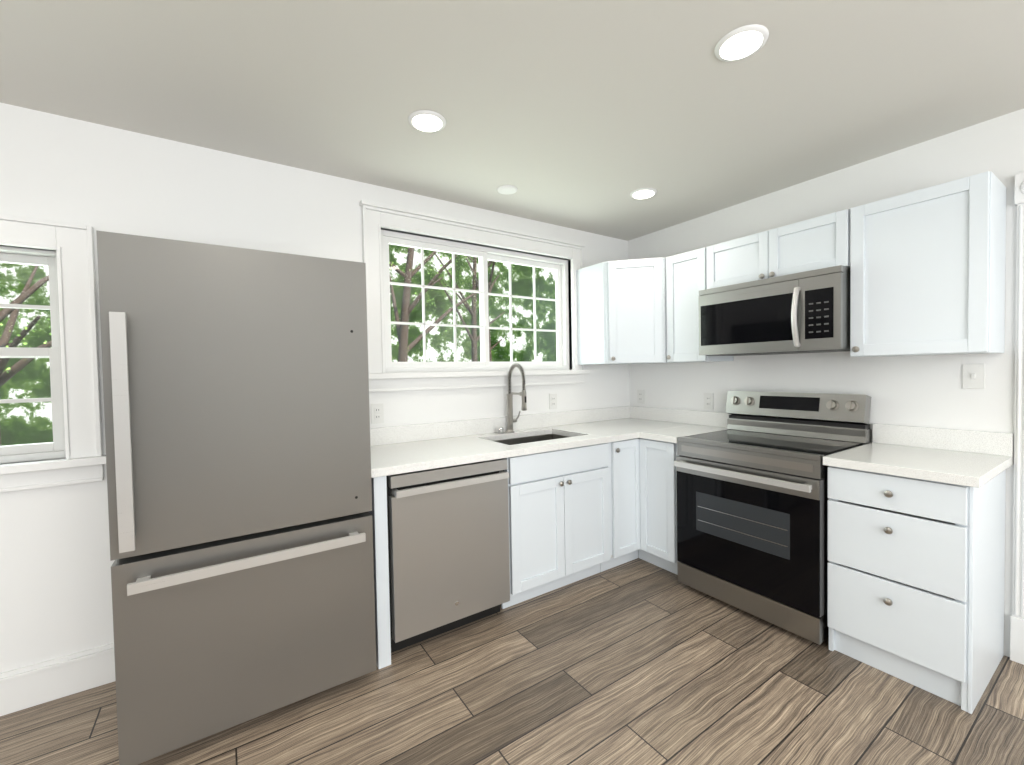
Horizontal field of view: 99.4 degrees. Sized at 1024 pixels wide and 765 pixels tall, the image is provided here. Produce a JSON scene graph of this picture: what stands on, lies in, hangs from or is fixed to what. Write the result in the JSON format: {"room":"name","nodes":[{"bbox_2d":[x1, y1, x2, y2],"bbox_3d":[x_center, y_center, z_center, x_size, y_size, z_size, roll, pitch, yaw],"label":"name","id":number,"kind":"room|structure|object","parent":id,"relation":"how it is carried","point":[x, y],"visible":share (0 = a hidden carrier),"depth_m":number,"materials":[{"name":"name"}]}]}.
{"room":"kitchen","nodes":[
{"label":"kitchen","id":0,"kind":"room"},
{"bbox_2d":[0,103,629,672],"bbox_3d":[-1.327,0.083,2.287,5.920,2.430,0.160,-2,2,-34],"label":"wall","id":1,"kind":"structure","parent":0,"point":[56,563],"depth_m":1.93,"materials":[{"name":"white paint"}]},
{"bbox_2d":[0,215,105,491],"bbox_3d":[-2.206,-0.105,1.589,1.077,1.088,0.094,-2,2,-34],"label":"window frame","id":2,"kind":"structure","parent":1,"relation":"in","point":[72,245],"depth_m":1.82,"materials":[{"name":"white paint"}]},
{"bbox_2d":[0,246,65,463],"bbox_3d":[-2.257,-0.104,1.665,0.795,0.870,0.120,-2,2,-34],"label":"window","id":3,"kind":"structure","parent":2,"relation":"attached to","point":[55,449],"depth_m":1.82,"materials":[{"name":"white paint"}]},
{"bbox_2d":[0,643,115,715],"bbox_3d":[-2.238,1.249,1.588,3.100,0.168,0.020,-2,2,-34],"label":"baseboard","id":4,"kind":"structure","parent":1,"relation":"attached to","point":[25,687],"depth_m":1.79,"materials":[{"name":"white paint"}]},
{"bbox_2d":[371,403,383,423],"bbox_3d":[-0.788,0.181,2.545,0.072,0.116,0.008,-2,2,-34],"label":"electrical outlet","id":5,"kind":"object","parent":1,"relation":"attached to","point":[377,413],"visible":1,"depth_m":2.54,"materials":[{"name":"white plastic"}]},
{"bbox_2d":[359,200,589,391],"bbox_3d":[-0.146,-0.512,2.955,1.742,1.085,0.094,-2,2,-34],"label":"window frame","id":6,"kind":"structure","parent":1,"relation":"in","point":[377,218],"depth_m":2.74,"materials":[{"name":"white paint"}]},
{"bbox_2d":[381,230,568,372],"bbox_3d":[-0.196,-0.505,3.030,1.480,0.855,0.093,-2,2,-34],"label":"window","id":7,"kind":"structure","parent":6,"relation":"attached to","point":[484,255],"depth_m":2.98,"materials":[{"name":"white plastic"}]},
{"bbox_2d":[549,393,556,408],"bbox_3d":[0.312,0.142,3.277,0.072,0.116,0.008,-2,2,-34],"label":"electrical outlet","id":8,"kind":"object","parent":1,"relation":"attached to","point":[552,401],"visible":1,"depth_m":3.27,"materials":[{"name":"white plastic"}]},
{"bbox_2d":[0,550,1023,764],"bbox_3d":[0.071,1.376,0.256,5.920,0.100,5.200,-2,2,-34],"label":"floor","id":9,"kind":"structure","parent":0,"point":[638,661],"depth_m":1.72,"materials":[{"name":"wood"}]},
{"bbox_2d":[96,230,375,764],"bbox_3d":[-1.114,0.405,1.872,0.832,1.800,0.725,-2,2,-34],"label":"refrigerator","id":10,"kind":"object","parent":9,"relation":"on","point":[237,421],"visible":1,"depth_m":1.57,"materials":[{"name":"grey metal"}]},
{"bbox_2d":[368,476,390,668],"bbox_3d":[-0.753,0.853,2.214,0.058,0.874,0.608,-2,2,-34],"label":"cabinet end panel","id":11,"kind":"object","parent":9,"relation":"on","point":[378,512],"visible":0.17,"depth_m":1.96,"materials":[{"name":"white paint"}]},
{"bbox_2d":[386,458,509,652],"bbox_3d":[-0.434,0.846,2.379,0.638,0.868,0.634,-2,2,-34],"label":"dishwasher","id":12,"kind":"object","parent":9,"relation":"on","point":[448,543],"visible":0.83,"depth_m":2.12,"materials":[{"name":"silver metal"}]},
{"bbox_2d":[501,443,609,608],"bbox_3d":[0.147,0.821,2.795,0.760,0.874,0.638,-2,2,-34],"label":"base cabinet","id":13,"kind":"object","parent":9,"relation":"on","point":[559,516],"visible":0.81,"depth_m":2.53,"materials":[{"name":"white paint"}]},
{"bbox_2d":[600,438,678,574],"bbox_3d":[0.911,0.798,3.140,0.886,0.874,0.910,-2,2,-34],"label":"base cabinet","id":14,"kind":"object","parent":9,"relation":"on","point":[643,493],"visible":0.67,"depth_m":2.83,"materials":[{"name":"white paint"}]},
{"bbox_2d":[370,406,680,477],"bbox_3d":[0.206,0.310,2.817,2.390,0.140,0.657,-2,2,-34],"label":"countertop","id":15,"kind":"structure","parent":14,"relation":"on","point":[417,447],"depth_m":2.68,"materials":[{"name":"white stone"}]},
{"bbox_2d":[497,426,503,433],"bbox_3d":[-0.078,0.321,2.942,0.047,0.045,0.048,-2,2,-34],"label":"air gap cap","id":16,"kind":"object","parent":15,"relation":"on","point":[500,429],"visible":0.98,"depth_m":2.92,"materials":[{"name":"silver metal"}]},
{"bbox_2d":[506,363,526,431],"bbox_3d":[0.047,0.103,2.936,0.105,0.475,0.219,-2,2,-34],"label":"pull-down faucet","id":17,"kind":"object","parent":15,"relation":"on","point":[510,419],"visible":1,"depth_m":2.97,"materials":[{"name":"silver metal"}]},
{"bbox_2d":[495,434,567,444],"bbox_3d":[0.141,0.537,2.805,0.668,0.308,0.433,-2,2,-34],"label":"undermount sink","id":18,"kind":"object","parent":15,"relation":"in","point":[513,441],"visible":0.02,"depth_m":3.03,"materials":[{"name":"silver metal"}]},
{"bbox_2d":[642,410,730,442],"bbox_3d":[1.184,0.290,2.916,0.650,0.140,0.262,-2,2,-34],"label":"countertop","id":19,"kind":"structure","parent":14,"relation":"on","point":[671,425],"depth_m":3.10,"materials":[{"name":"white stone"}]},
{"bbox_2d":[674,391,870,644],"bbox_3d":[1.452,0.655,2.480,0.691,1.174,0.757,-2,2,-34],"label":"electric range","id":20,"kind":"object","parent":9,"relation":"on","point":[752,509],"visible":0.96,"depth_m":2.32,"materials":[{"name":"silver metal"}]},
{"bbox_2d":[828,466,1005,713],"bbox_3d":[1.832,0.811,1.980,0.638,0.874,0.469,-2,2,-34],"label":"base cabinet","id":21,"kind":"object","parent":9,"relation":"on","point":[916,576],"visible":0.79,"depth_m":1.78,"materials":[{"name":"white paint"}]},
{"bbox_2d":[823,423,1012,487],"bbox_3d":[1.828,0.303,1.964,0.634,0.140,0.498,-2,2,-34],"label":"countertop","id":22,"kind":"structure","parent":21,"relation":"on","point":[976,459],"depth_m":1.96,"materials":[{"name":"white stone"}]},
{"bbox_2d":[0,0,1023,240],"bbox_3d":[0.025,-1.153,0.190,5.920,0.100,5.200,-2,2,-34],"label":"ceiling","id":23,"kind":"structure","parent":0,"point":[590,116],"depth_m":1.67,"materials":[{"name":"white paint"}]},
{"bbox_2d":[408,110,445,132],"bbox_3d":[-0.369,-1.134,1.894,0.164,0.010,0.164,-2,2,-34],"label":"recessed light","id":24,"kind":"object","parent":23,"relation":"in","point":[428,121],"visible":1,"depth_m":1.88,"materials":[{"name":"white paint"}]},
{"bbox_2d":[497,185,516,193],"bbox_3d":[-0.029,-1.159,2.618,0.124,0.010,0.124,-2,2,-34],"label":"disc","id":25,"kind":"object","parent":23,"relation":"attached to","point":[507,189],"visible":1,"depth_m":2.60,"materials":[{"name":"white paint"}]},
{"bbox_2d":[630,188,656,198],"bbox_3d":[0.821,-1.177,2.712,0.164,0.010,0.164,-2,2,-34],"label":"recessed light","id":26,"kind":"object","parent":23,"relation":"in","point":[643,193],"visible":1,"depth_m":2.69,"materials":[{"name":"white paint"}]},
{"bbox_2d":[714,24,768,61],"bbox_3d":[0.776,-1.144,1.472,0.164,0.010,0.164,-2,2,-34],"label":"recessed light","id":27,"kind":"object","parent":23,"relation":"in","point":[742,42],"visible":1,"depth_m":1.46,"materials":[{"name":"white paint"}]},
{"bbox_2d":[628,108,1023,656],"bbox_3d":[2.466,0.028,1.713,0.160,2.430,5.000,-2,2,-34],"label":"wall","id":28,"kind":"structure","parent":0,"point":[925,391],"depth_m":2.29,"materials":[{"name":"white paint"}]},
{"bbox_2d":[576,258,688,364],"bbox_3d":[0.917,-0.511,3.306,0.614,0.734,0.610,-2,2,-34],"label":"wall cabinet","id":29,"kind":"object","parent":28,"relation":"attached to","point":[621,311],"visible":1,"depth_m":3.09,"materials":[{"name":"white paint"}]},
{"bbox_2d":[637,390,644,403],"bbox_3d":[1.081,0.118,3.645,0.008,0.116,0.072,-2,2,-34],"label":"electrical outlet","id":30,"kind":"object","parent":28,"relation":"attached to","point":[641,396],"visible":1,"depth_m":3.64,"materials":[{"name":"white plastic"}]},
{"bbox_2d":[666,247,732,362],"bbox_3d":[1.283,-0.510,2.996,0.348,0.734,0.302,-2,2,-34],"label":"upper cabinet","id":31,"kind":"object","parent":28,"relation":"attached to","point":[686,277],"visible":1,"depth_m":2.92,"materials":[{"name":"white paint"}]},
{"bbox_2d":[704,393,712,409],"bbox_3d":[1.419,0.136,3.138,0.008,0.116,0.072,-2,2,-34],"label":"electrical outlet","id":32,"kind":"object","parent":28,"relation":"attached to","point":[708,400],"visible":1,"depth_m":3.13,"materials":[{"name":"white plastic"}]},
{"bbox_2d":[706,209,850,288],"bbox_3d":[1.576,-0.727,2.545,0.348,0.286,0.762,-2,2,-34],"label":"upper cabinet","id":33,"kind":"object","parent":28,"relation":"attached to","point":[820,242],"visible":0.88,"depth_m":2.40,"materials":[{"name":"white paint"}]},
{"bbox_2d":[698,265,849,355],"bbox_3d":[1.533,-0.374,2.521,0.462,0.410,0.757,-2,2,-34],"label":"over-the-range microwave","id":34,"kind":"object","parent":33,"relation":"attached to","point":[804,312],"visible":1,"depth_m":2.34,"materials":[{"name":"silver metal"}]},
{"bbox_2d":[850,171,1005,356],"bbox_3d":[1.923,-0.496,2.035,0.348,0.734,0.472,-2,2,-34],"label":"upper cabinet","id":35,"kind":"object","parent":28,"relation":"attached to","point":[927,270],"visible":1,"depth_m":1.91,"materials":[{"name":"white paint"}]},
{"bbox_2d":[962,364,984,388],"bbox_3d":[2.150,-0.029,2.024,0.016,0.116,0.072,-2,2,-34],"label":"switch plate","id":36,"kind":"object","parent":28,"relation":"attached to","point":[973,376],"visible":1,"depth_m":2.02,"materials":[{"name":"white plastic"}]},
{"bbox_2d":[1010,173,1023,664],"bbox_3d":[2.248,0.170,1.866,0.043,2.147,0.130,-2,2,-34],"label":"door frame","id":37,"kind":"structure","parent":28,"relation":"attached to","point":[1017,635],"depth_m":1.91,"materials":[{"name":"white paint"}]},
{"label":"outside","id":38,"kind":"structure","parent":0,"visible":0},
{"bbox_2d":[0,244,556,445],"bbox_3d":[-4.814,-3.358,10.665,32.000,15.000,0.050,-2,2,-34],"label":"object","id":39,"kind":"structure","parent":38,"point":[412,333],"depth_m":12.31,"materials":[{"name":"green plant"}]},
{"bbox_3d":[-2.296,1.740,7.155,32.000,0.100,8.700,-2,2,-34],"label":"ground","id":40,"kind":"structure","parent":38,"visible":0},
{"bbox_2d":[0,265,51,445],"bbox_3d":[-5.271,-0.756,4.308,3.696,5.149,3.765,-2,2,-34],"label":"tree","id":41,"kind":"object","parent":40,"relation":"on","point":[27,294],"depth_m":4.19,"materials":[{"name":"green plant"}]},
{"bbox_2d":[389,246,538,361],"bbox_3d":[-1.665,-0.845,6.368,4.469,5.089,3.403,-2,2,-34],"label":"tree","id":42,"kind":"object","parent":40,"relation":"on","point":[404,336],"depth_m":6.00,"materials":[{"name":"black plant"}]},
{"bbox_2d":[419,255,524,361],"bbox_3d":[-0.955,-1.498,10.078,3.468,6.177,3.219,-2,2,-34],"label":"tree","id":43,"kind":"object","parent":40,"relation":"on","point":[473,332],"depth_m":10.07,"materials":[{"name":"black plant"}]},
{"bbox_2d":[435,253,525,361],"bbox_3d":[-0.437,-1.397,8.226,3.267,6.050,3.663,-2,2,-34],"label":"tree","id":44,"kind":"object","parent":40,"relation":"on","point":[490,279],"depth_m":8.31,"materials":[{"name":"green plant"}]}
]}

